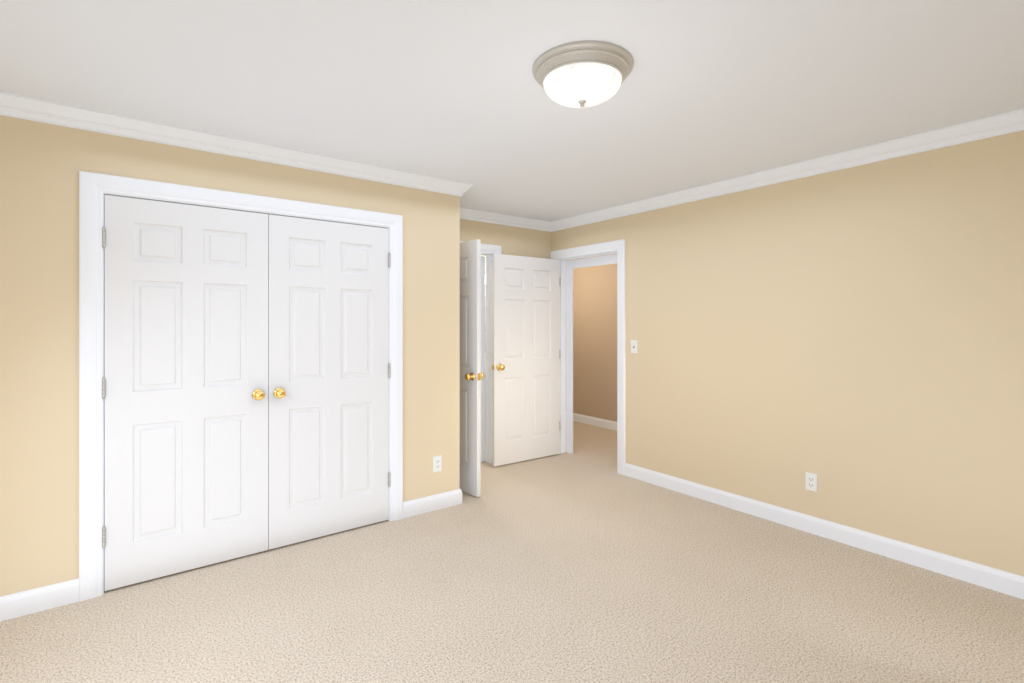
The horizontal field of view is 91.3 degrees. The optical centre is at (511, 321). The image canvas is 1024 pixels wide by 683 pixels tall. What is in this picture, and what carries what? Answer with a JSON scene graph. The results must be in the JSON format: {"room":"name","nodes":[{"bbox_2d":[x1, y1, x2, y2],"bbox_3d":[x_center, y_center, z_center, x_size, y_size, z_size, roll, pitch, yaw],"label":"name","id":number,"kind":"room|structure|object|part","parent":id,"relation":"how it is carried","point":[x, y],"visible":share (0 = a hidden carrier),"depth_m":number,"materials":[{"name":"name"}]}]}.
{"room":"empty bedroom","nodes":[
{"label":"empty bedroom","id":0,"kind":"room"},
{"bbox_2d":[0,115,459,595],"bbox_3d":[-1.641,0.170,2.973,3.020,2.440,0.120,0,0,-37],"label":"wall","id":1,"kind":"structure","parent":0,"point":[42,165],"depth_m":2.48,"materials":[{"name":"beige paint"}]},
{"bbox_2d":[0,578,78,620],"bbox_3d":[-1.244,1.335,0.719,0.688,0.110,3.950,0,0,-37],"label":"baseboard","id":2,"kind":"structure","parent":1,"relation":"attached to","point":[22,603],"depth_m":2.40,"materials":[{"name":"white paint"}]},
{"bbox_2d":[102,227,105,547],"bbox_3d":[-2.095,0.333,2.567,0.016,1.638,0.048,0,0,-37],"label":"closet door left hinge","id":3,"kind":"object","parent":1,"relation":"attached to","point":[103,391],"visible":1,"depth_m":2.55,"materials":[{"name":"grey metal"}]},
{"bbox_2d":[104,195,267,590],"bbox_3d":[-1.770,0.363,2.778,0.768,2.030,0.104,0,0,-37],"label":"closet door","id":4,"kind":"structure","parent":1,"relation":"in","point":[186,393],"depth_m":2.76,"materials":[{"name":"white paint"}]},
{"bbox_3d":[-1.499,0.433,2.962,0.066,0.066,0.069,0,0,-37],"label":"knob","id":5,"kind":"part","parent":4,"relation":"part of","materials":[{"name":"gold metal"}]},
{"bbox_2d":[0,92,472,196],"bbox_3d":[-1.469,-1.007,2.981,2.884,0.086,0.074,0,0,-37],"label":"crown molding","id":6,"kind":"structure","parent":1,"relation":"attached to","point":[32,109],"depth_m":2.79,"materials":[{"name":"white paint"}]},
{"bbox_2d":[79,171,402,600],"bbox_3d":[-1.503,0.319,3.065,1.735,2.143,0.140,0,0,-37],"label":"trim","id":7,"kind":"structure","parent":1,"relation":"attached to","point":[94,188],"depth_m":2.55,"materials":[{"name":"white paint"}]},
{"bbox_2d":[268,214,388,549],"bbox_3d":[-1.156,0.363,3.244,0.768,2.030,0.104,0,0,-37],"label":"closet door","id":8,"kind":"structure","parent":1,"relation":"in","point":[328,377],"depth_m":3.23,"materials":[{"name":"white paint"}]},
{"bbox_3d":[-1.406,0.433,3.033,0.066,0.066,0.069,0,0,-37],"label":"knob","id":9,"kind":"part","parent":8,"relation":"part of","materials":[{"name":"gold metal"}]},
{"bbox_2d":[388,252,390,486],"bbox_3d":[-0.864,0.333,3.501,0.016,1.638,0.048,0,0,-37],"label":"closet door right hinge","id":10,"kind":"object","parent":1,"relation":"attached to","point":[389,367],"visible":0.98,"depth_m":3.48,"materials":[{"name":"grey metal"}]},
{"bbox_2d":[403,489,461,517],"bbox_3d":[-0.796,1.335,3.975,0.492,0.110,0.725,0,0,-37],"label":"baseboard","id":11,"kind":"structure","parent":1,"relation":"attached to","point":[418,506],"depth_m":3.68,"materials":[{"name":"white paint"}]},
{"bbox_2d":[433,455,441,471],"bbox_3d":[-0.553,1.055,3.718,0.070,0.115,0.008,0,0,-37],"label":"outlet","id":12,"kind":"object","parent":1,"relation":"attached to","point":[437,463],"visible":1,"depth_m":3.72,"materials":[{"name":"white plastic"}]},
{"bbox_2d":[460,219,550,258],"bbox_3d":[-1.397,0.170,4.049,4.710,2.440,0.120,0,0,-37],"label":"wall","id":13,"kind":"structure","parent":0,"point":[516,241],"depth_m":5.02,"materials":[{"name":"beige paint"}]},
{"bbox_2d":[460,239,483,496],"bbox_3d":[-0.495,0.363,4.206,0.173,2.030,0.712,0,0,-42],"label":"door","id":14,"kind":"structure","parent":13,"relation":"in","point":[471,375],"depth_m":4.00,"materials":[{"name":"white paint"}]},
{"bbox_3d":[-0.289,0.433,3.979,0.173,0.066,0.099,0,0,-42],"label":"knob","id":15,"kind":"part","parent":14,"relation":"part of","materials":[{"name":"gold metal"}]},
{"bbox_2d":[460,241,500,463],"bbox_3d":[-0.509,0.319,4.723,0.900,2.143,0.160,0,0,-37],"label":"door frame","id":16,"kind":"structure","parent":13,"relation":"attached to","point":[488,250],"depth_m":4.96,"materials":[{"name":"white paint"}]},
{"bbox_2d":[460,207,551,231],"bbox_3d":[-0.220,-1.007,4.821,1.480,0.086,0.074,0,0,-37],"label":"crown molding","id":17,"kind":"structure","parent":13,"relation":"attached to","point":[468,214],"depth_m":4.93,"materials":[{"name":"white paint"}]},
{"bbox_2d":[0,421,1023,682],"bbox_3d":[-0.458,1.450,3.952,6.490,0.120,8.790,0,0,-37],"label":"floor","id":18,"kind":"structure","parent":0,"point":[586,561],"depth_m":2.43,"materials":[{"name":"beige carpet"}]},
{"bbox_2d":[0,0,1023,221],"bbox_3d":[-0.458,-1.110,3.952,6.490,0.120,8.790,0,0,-37],"label":"ceiling","id":19,"kind":"structure","parent":0,"point":[710,91],"depth_m":2.17,"materials":[{"name":"white paint"}]},
{"bbox_2d":[533,40,632,107],"bbox_3d":[0.291,-0.970,2.070,0.411,0.161,0.411,0,0,-37],"label":"flush-mount light","id":20,"kind":"object","parent":19,"relation":"attached to","point":[582,74],"visible":1,"depth_m":1.96,"materials":[{"name":"white glass"}]},
{"bbox_3d":[0.291,-0.956,2.070,0.323,0.088,0.323,0,0,-37],"label":"lamp shade","id":21,"kind":"part","parent":20,"relation":"part of","materials":[{"name":"white glass"}]},
{"bbox_2d":[492,254,558,466],"bbox_3d":[0.150,0.363,5.013,0.822,2.030,0.173,0,0,-35],"label":"entry door","id":22,"kind":"structure","parent":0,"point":[525,358],"depth_m":4.98,"materials":[{"name":"white paint"}]},
{"bbox_3d":[-0.145,0.433,4.804,0.099,0.066,0.173,0,0,-35],"label":"knob","id":23,"kind":"part","parent":22,"relation":"part of","materials":[{"name":"gold metal"}]},
{"bbox_2d":[566,253,616,421],"bbox_3d":[1.421,0.170,6.414,0.120,2.440,6.740,0,0,-37],"label":"wall","id":24,"kind":"structure","parent":0,"point":[594,341],"depth_m":6.71,"materials":[{"name":"beige paint"}]},
{"bbox_2d":[573,413,616,430],"bbox_3d":[1.368,1.335,6.374,0.015,0.110,6.500,0,0,-37],"label":"baseboard","id":25,"kind":"structure","parent":24,"relation":"attached to","point":[599,422],"depth_m":6.68,"materials":[{"name":"white paint"}]},
{"bbox_2d":[551,130,1023,576],"bbox_3d":[1.912,0.170,3.485,0.120,2.440,4.780,0,0,-37],"label":"wall","id":26,"kind":"structure","parent":0,"point":[852,338],"depth_m":3.12,"materials":[{"name":"beige paint"}]},
{"bbox_2d":[550,239,625,474],"bbox_3d":[0.775,0.319,4.983,0.160,2.143,1.010,0,0,-37],"label":"door frame","id":27,"kind":"structure","parent":26,"relation":"attached to","point":[618,247],"depth_m":5.11,"materials":[{"name":"white paint"}]},
{"bbox_2d":[631,340,636,352],"bbox_3d":[1.085,0.220,4.460,0.019,0.115,0.070,0,0,-37],"label":"light switch","id":28,"kind":"object","parent":26,"relation":"attached to","point":[633,346],"visible":1,"depth_m":4.46,"materials":[{"name":"white plastic"}]},
{"bbox_2d":[552,109,1023,231],"bbox_3d":[1.798,-1.007,3.474,0.074,0.086,4.660,0,0,-37],"label":"crown molding","id":29,"kind":"structure","parent":26,"relation":"attached to","point":[1010,122],"depth_m":3.18,"materials":[{"name":"white paint"}]},
{"bbox_2d":[806,472,816,491],"bbox_3d":[1.974,1.055,3.298,0.008,0.115,0.070,0,0,-37],"label":"outlet","id":30,"kind":"object","parent":26,"relation":"attached to","point":[811,481],"visible":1,"depth_m":3.29,"materials":[{"name":"white plastic"}]},
{"bbox_2d":[625,463,1023,599],"bbox_3d":[2.119,1.335,3.099,0.015,0.110,3.615,0,0,-37],"label":"baseboard","id":31,"kind":"structure","parent":26,"relation":"attached to","point":[1004,582],"depth_m":3.10,"materials":[{"name":"white paint"}]}
]}

